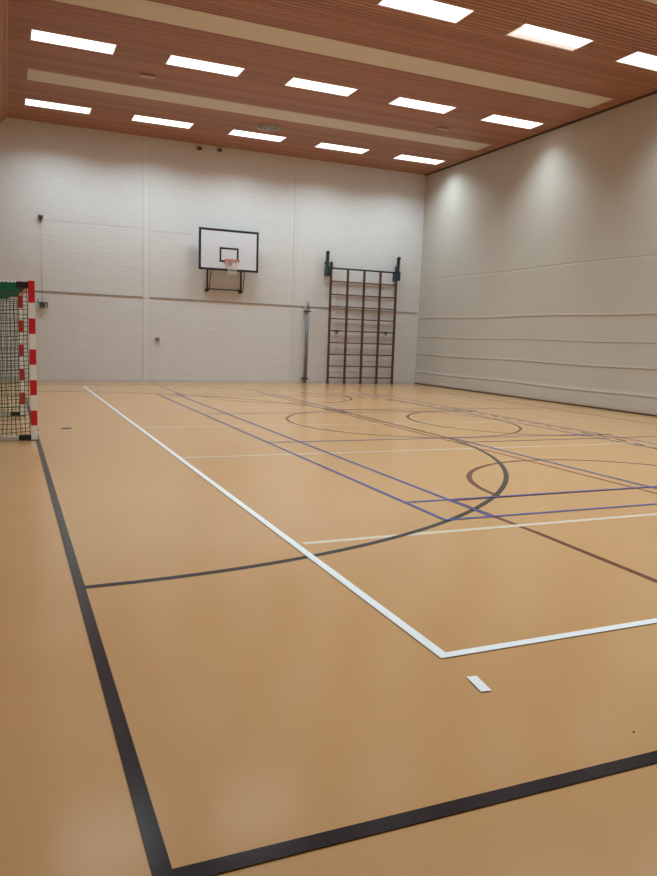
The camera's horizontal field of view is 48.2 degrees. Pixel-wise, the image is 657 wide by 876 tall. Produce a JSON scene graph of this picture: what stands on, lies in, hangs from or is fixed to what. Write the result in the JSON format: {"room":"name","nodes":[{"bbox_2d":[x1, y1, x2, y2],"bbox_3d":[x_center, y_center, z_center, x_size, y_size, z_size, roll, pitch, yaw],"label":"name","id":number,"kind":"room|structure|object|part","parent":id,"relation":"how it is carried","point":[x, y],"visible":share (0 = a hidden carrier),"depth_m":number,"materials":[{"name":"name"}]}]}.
{"room":"sports hall","nodes":[
{"label":"sports hall","id":0,"kind":"room"},
{"bbox_2d":[0,117,425,383],"bbox_3d":[-3.398,-5.364,22.433,14.563,7.313,0.250,-1,8,-24],"label":"wall","id":1,"kind":"structure","parent":0,"point":[367,218],"depth_m":22.01,"materials":[{"name":"white paint"}]},
{"bbox_2d":[37,215,47,307],"bbox_3d":[-7.931,-4.861,20.306,0.270,2.510,0.150,-1,8,-24],"label":"cord","id":2,"kind":"object","parent":1,"relation":"attached to","point":[41,304],"visible":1,"depth_m":20.39,"materials":[{"name":"grey plastic"}]},
{"bbox_2d":[35,290,140,296],"bbox_3d":[-7.655,-4.098,20.601,4.835,0.054,0.018,-1,8,-24],"label":"trim","id":3,"kind":"structure","parent":1,"relation":"attached to","point":[35,290],"depth_m":20.94,"materials":[{"name":"grey"}]},
{"bbox_2d":[44,219,138,227],"bbox_3d":[-6.609,-6.058,20.775,2.685,0.012,0.004,-1,8,-24],"label":"trim","id":4,"kind":"structure","parent":1,"relation":"attached to","point":[44,219],"depth_m":20.73,"materials":[{"name":"grey"}]},
{"bbox_2d":[143,137,149,379],"bbox_3d":[-5.326,-5.171,21.470,0.192,6.923,0.011,-1,8,-24],"label":"trim","id":5,"kind":"structure","parent":1,"relation":"attached to","point":[146,141],"depth_m":21.46,"materials":[{"name":"white paint"}]},
{"bbox_2d":[0,379,413,383],"bbox_3d":[-3.492,-1.759,22.789,14.103,0.070,0.012,-1,8,-24],"label":"baseboard","id":6,"kind":"structure","parent":1,"relation":"attached to","point":[69,380],"depth_m":22.68,"materials":[{"name":"grey"}]},
{"bbox_2d":[149,297,304,306],"bbox_3d":[-3.020,-4.185,22.628,4.925,0.054,0.018,-1,8,-24],"label":"trim","id":7,"kind":"structure","parent":1,"relation":"attached to","point":[149,297],"depth_m":22.53,"materials":[{"name":"grey"}]},
{"bbox_2d":[199,227,258,293],"bbox_3d":[-2.939,-5.299,21.971,1.838,1.839,0.966,-1,8,-24],"label":"basketball hoop","id":8,"kind":"object","parent":1,"relation":"attached to","point":[219,249],"visible":1,"depth_m":22.03,"materials":[{"name":"white"}]},
{"bbox_2d":[290,158,298,380],"bbox_3d":[-1.079,-5.281,23.323,0.092,6.923,0.011,-1,8,-24],"label":"trim","id":9,"kind":"structure","parent":1,"relation":"attached to","point":[297,159],"depth_m":23.30,"materials":[{"name":"white paint"}]},
{"bbox_2d":[309,306,412,312],"bbox_3d":[1.175,-4.265,24.462,4.053,0.049,0.018,-1,8,-24],"label":"trim","id":10,"kind":"structure","parent":1,"relation":"attached to","point":[309,306],"depth_m":24.38,"materials":[{"name":"grey"}]},
{"bbox_2d":[324,251,400,383],"bbox_3d":[1.089,-3.923,24.340,2.694,4.242,0.260,-1,8,-24],"label":"climbing frame","id":11,"kind":"object","parent":1,"relation":"attached to","point":[328,269],"visible":0.98,"depth_m":24.27,"materials":[{"name":"brown wood"}]},
{"bbox_3d":[-0.047,-5.748,23.595,0.104,0.502,0.202,-1,8,-24],"label":"pivot arm","id":12,"kind":"part","parent":11,"relation":"part of","materials":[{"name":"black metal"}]},
{"bbox_3d":[1.193,-5.485,24.052,2.435,0.054,0.054,-1,8,-24],"label":"rail","id":13,"kind":"part","parent":11,"relation":"part of","materials":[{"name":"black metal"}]},
{"bbox_3d":[2.321,-5.809,24.628,0.114,0.504,0.202,-1,8,-24],"label":"pivot arm","id":14,"kind":"part","parent":11,"relation":"part of","materials":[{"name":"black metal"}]},
{"bbox_2d":[0,381,656,875],"bbox_3d":[1.069,-0.079,12.509,14.563,0.206,23.153,-1,8,-24],"label":"floor","id":15,"kind":"structure","parent":0,"point":[247,629],"depth_m":3.71,"materials":[{"name":"brown"}]},
{"bbox_2d":[0,280,38,440],"bbox_3d":[-4.970,-1.188,10.742,1.127,2.080,3.041,-2,9,-25],"label":"goal","id":16,"kind":"object","parent":15,"relation":"on","point":[8,289],"visible":1,"depth_m":9.63,"materials":[{"name":"red"}]},
{"bbox_3d":[-5.132,-1.401,12.276,0.080,2.080,0.080,-2,9,-25],"label":"post","id":17,"kind":"part","parent":16,"relation":"part of","materials":[{"name":"red metal"}]},
{"bbox_3d":[-3.882,-1.003,9.644,0.080,2.080,0.080,-2,9,-25],"label":"post","id":18,"kind":"part","parent":16,"relation":"part of","materials":[{"name":"red"}]},
{"bbox_2d":[301,301,310,382],"bbox_3d":[-0.723,-3.083,23.702,0.206,2.631,0.198,-1,8,-24],"label":"post","id":19,"kind":"object","parent":15,"relation":"on","point":[307,310],"visible":1,"depth_m":23.63,"materials":[{"name":"grey metal"}]},
{"bbox_2d":[7,0,656,174],"bbox_3d":[1.938,-7.266,11.807,13.188,0.260,22.761,-1,8,-24],"label":"ceiling","id":20,"kind":"structure","parent":0,"point":[619,29],"depth_m":15.32,"materials":[{"name":"brown wood"}]},
{"bbox_2d":[0,0,7,122],"bbox_3d":[-4.627,-6.346,9.060,1.284,1.284,22.753,-1,8,-24],"label":"bulkhead","id":21,"kind":"object","parent":20,"relation":"attached to","point":[3,3],"visible":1,"depth_m":14.99,"materials":[{"name":"brown wood"}]},
{"bbox_2d":[24,98,91,113],"bbox_3d":[-6.784,-8.370,18.442,1.560,0.100,0.580,-1,8,-24],"label":"ceiling light","id":22,"kind":"object","parent":20,"relation":"attached to","point":[30,102],"visible":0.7,"depth_m":18.46,"materials":[{"name":"white plastic"}]},
{"bbox_2d":[30,29,116,54],"bbox_3d":[-4.956,-7.746,14.289,1.560,0.100,0.580,-1,8,-24],"label":"ceiling light","id":23,"kind":"object","parent":20,"relation":"attached to","point":[36,35],"visible":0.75,"depth_m":14.30,"materials":[{"name":"white plastic"}]},
{"bbox_2d":[139,73,155,78],"bbox_3d":[-3.941,-7.875,15.996,0.340,0.045,0.170,-1,8,-24],"label":"ceiling sensor","id":24,"kind":"object","parent":20,"relation":"attached to","point":[143,75],"visible":1,"depth_m":15.95,"materials":[{"name":"beige plastic"}]},
{"bbox_2d":[131,115,193,128],"bbox_3d":[-4.397,-8.432,19.483,1.560,0.100,0.580,-1,8,-24],"label":"ceiling light","id":25,"kind":"object","parent":20,"relation":"attached to","point":[139,118],"visible":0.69,"depth_m":19.51,"materials":[{"name":"white plastic"}]},
{"bbox_2d":[165,55,244,76],"bbox_3d":[-2.569,-7.808,15.331,1.560,0.100,0.580,-1,8,-24],"label":"ceiling light","id":26,"kind":"object","parent":20,"relation":"attached to","point":[173,60],"visible":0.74,"depth_m":15.35,"materials":[{"name":"white plastic"}]},
{"bbox_2d":[227,129,286,141],"bbox_3d":[-1.987,-8.495,20.535,1.560,0.100,0.580,-1,8,-24],"label":"ceiling light","id":27,"kind":"object","parent":20,"relation":"attached to","point":[234,132],"visible":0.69,"depth_m":20.56,"materials":[{"name":"white plastic"}]},
{"bbox_2d":[27,69,489,150],"bbox_3d":[-1.095,-8.166,18.584,12.080,0.035,0.760,-1,8,-24],"label":"ceiling beam","id":28,"kind":"structure","parent":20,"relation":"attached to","point":[34,75],"depth_m":18.10,"materials":[{"name":"beige wood"}]},
{"bbox_2d":[256,124,279,131],"bbox_3d":[-1.611,-8.289,19.661,0.644,0.077,0.644,-1,8,-24],"label":"ceiling vent","id":29,"kind":"object","parent":20,"relation":"in","point":[263,127],"visible":1,"depth_m":19.57,"materials":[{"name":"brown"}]},
{"bbox_2d":[284,77,357,96],"bbox_3d":[-0.159,-7.871,16.382,1.560,0.100,0.580,-1,8,-24],"label":"ceiling light","id":30,"kind":"object","parent":20,"relation":"attached to","point":[294,82],"visible":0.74,"depth_m":16.40,"materials":[{"name":"white plastic"}]},
{"bbox_2d":[53,0,612,107],"bbox_3d":[0.729,-7.543,14.440,12.080,0.035,0.760,-1,8,-24],"label":"ceiling beam","id":31,"kind":"structure","parent":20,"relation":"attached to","point":[145,9],"depth_m":14.12,"materials":[{"name":"beige wood"}]},
{"bbox_2d":[315,143,368,153],"bbox_3d":[0.405,-8.557,21.578,1.560,0.100,0.580,-1,8,-24],"label":"ceiling light","id":32,"kind":"object","parent":20,"relation":"attached to","point":[321,145],"visible":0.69,"depth_m":21.60,"materials":[{"name":"white plastic"}]},
{"bbox_2d":[392,154,444,164],"bbox_3d":[2.796,-8.620,22.621,1.560,0.100,0.580,-1,8,-24],"label":"ceiling light","id":33,"kind":"object","parent":20,"relation":"attached to","point":[400,157],"visible":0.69,"depth_m":22.65,"materials":[{"name":"white plastic"}]},
{"bbox_2d":[388,97,456,113],"bbox_3d":[2.233,-7.933,17.425,1.560,0.100,0.580,-1,8,-24],"label":"ceiling light","id":34,"kind":"object","parent":20,"relation":"attached to","point":[400,101],"visible":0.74,"depth_m":17.45,"materials":[{"name":"white plastic"}]},
{"bbox_2d":[377,0,474,23],"bbox_3d":[1.637,-7.258,12.302,1.560,0.100,0.580,-1,8,-24],"label":"ceiling light","id":35,"kind":"object","parent":20,"relation":"attached to","point":[434,9],"visible":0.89,"depth_m":12.36,"materials":[{"name":"white plastic"}]},
{"bbox_2d":[435,126,449,130],"bbox_3d":[2.982,-8.080,19.200,0.340,0.045,0.170,-1,8,-24],"label":"ceiling sensor","id":36,"kind":"object","parent":20,"relation":"attached to","point":[439,127],"visible":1,"depth_m":19.16,"materials":[{"name":"beige plastic"}]},
{"bbox_2d":[480,114,543,128],"bbox_3d":[4.624,-7.995,18.468,1.560,0.100,0.580,-1,8,-24],"label":"ceiling light","id":37,"kind":"object","parent":20,"relation":"attached to","point":[494,118],"visible":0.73,"depth_m":18.49,"materials":[{"name":"white plastic"}]},
{"bbox_2d":[505,23,594,50],"bbox_3d":[4.028,-7.320,13.345,1.560,0.100,0.580,-1,8,-24],"label":"ceiling light","id":38,"kind":"object","parent":20,"relation":"attached to","point":[528,32],"visible":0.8,"depth_m":13.36,"materials":[{"name":"white plastic"}]},
{"bbox_2d":[508,26,575,49],"bbox_3d":[4.003,-7.292,13.404,1.522,0.006,0.422,-1,8,-24],"label":"diffuser","id":39,"kind":"object","parent":38,"relation":"attached to","point":[528,33],"depth_m":13.36,"materials":[{"name":"white plastic"}]},
{"bbox_2d":[615,51,656,70],"bbox_3d":[6.420,-7.382,14.388,1.560,0.100,0.580,-1,8,-24],"label":"ceiling light","id":40,"kind":"object","parent":20,"relation":"attached to","point":[638,59],"visible":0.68,"depth_m":14.30,"materials":[{"name":"white plastic"}]},
{"bbox_2d":[644,0,656,3],"bbox_3d":[2.557,-6.919,10.287,12.080,0.035,0.760,-1,8,-24],"label":"ceiling panel","id":41,"kind":"object","parent":20,"relation":"attached to","point":[651,1],"visible":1,"depth_m":11.81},
{"bbox_2d":[415,93,656,414],"bbox_3d":[7.780,-3.822,14.899,0.276,6.948,22.751,-1,8,-24],"label":"wall","id":42,"kind":"structure","parent":0,"point":[539,262],"depth_m":19.11,"materials":[{"name":"beige paint"}]},
{"bbox_2d":[415,383,656,416],"bbox_3d":[7.647,-0.364,15.361,0.215,0.035,22.753,-1,8,-24],"label":"baseboard","id":43,"kind":"structure","parent":42,"relation":"attached to","point":[415,383],"depth_m":19.30,"materials":[{"name":"brown"}]},
{"bbox_2d":[424,91,656,175],"bbox_3d":[7.869,-7.282,14.419,0.230,0.020,22.753,-1,8,-24],"label":"trim","id":44,"kind":"structure","parent":42,"relation":"attached to","point":[654,92],"depth_m":18.94,"materials":[{"name":"brown"}]}
]}

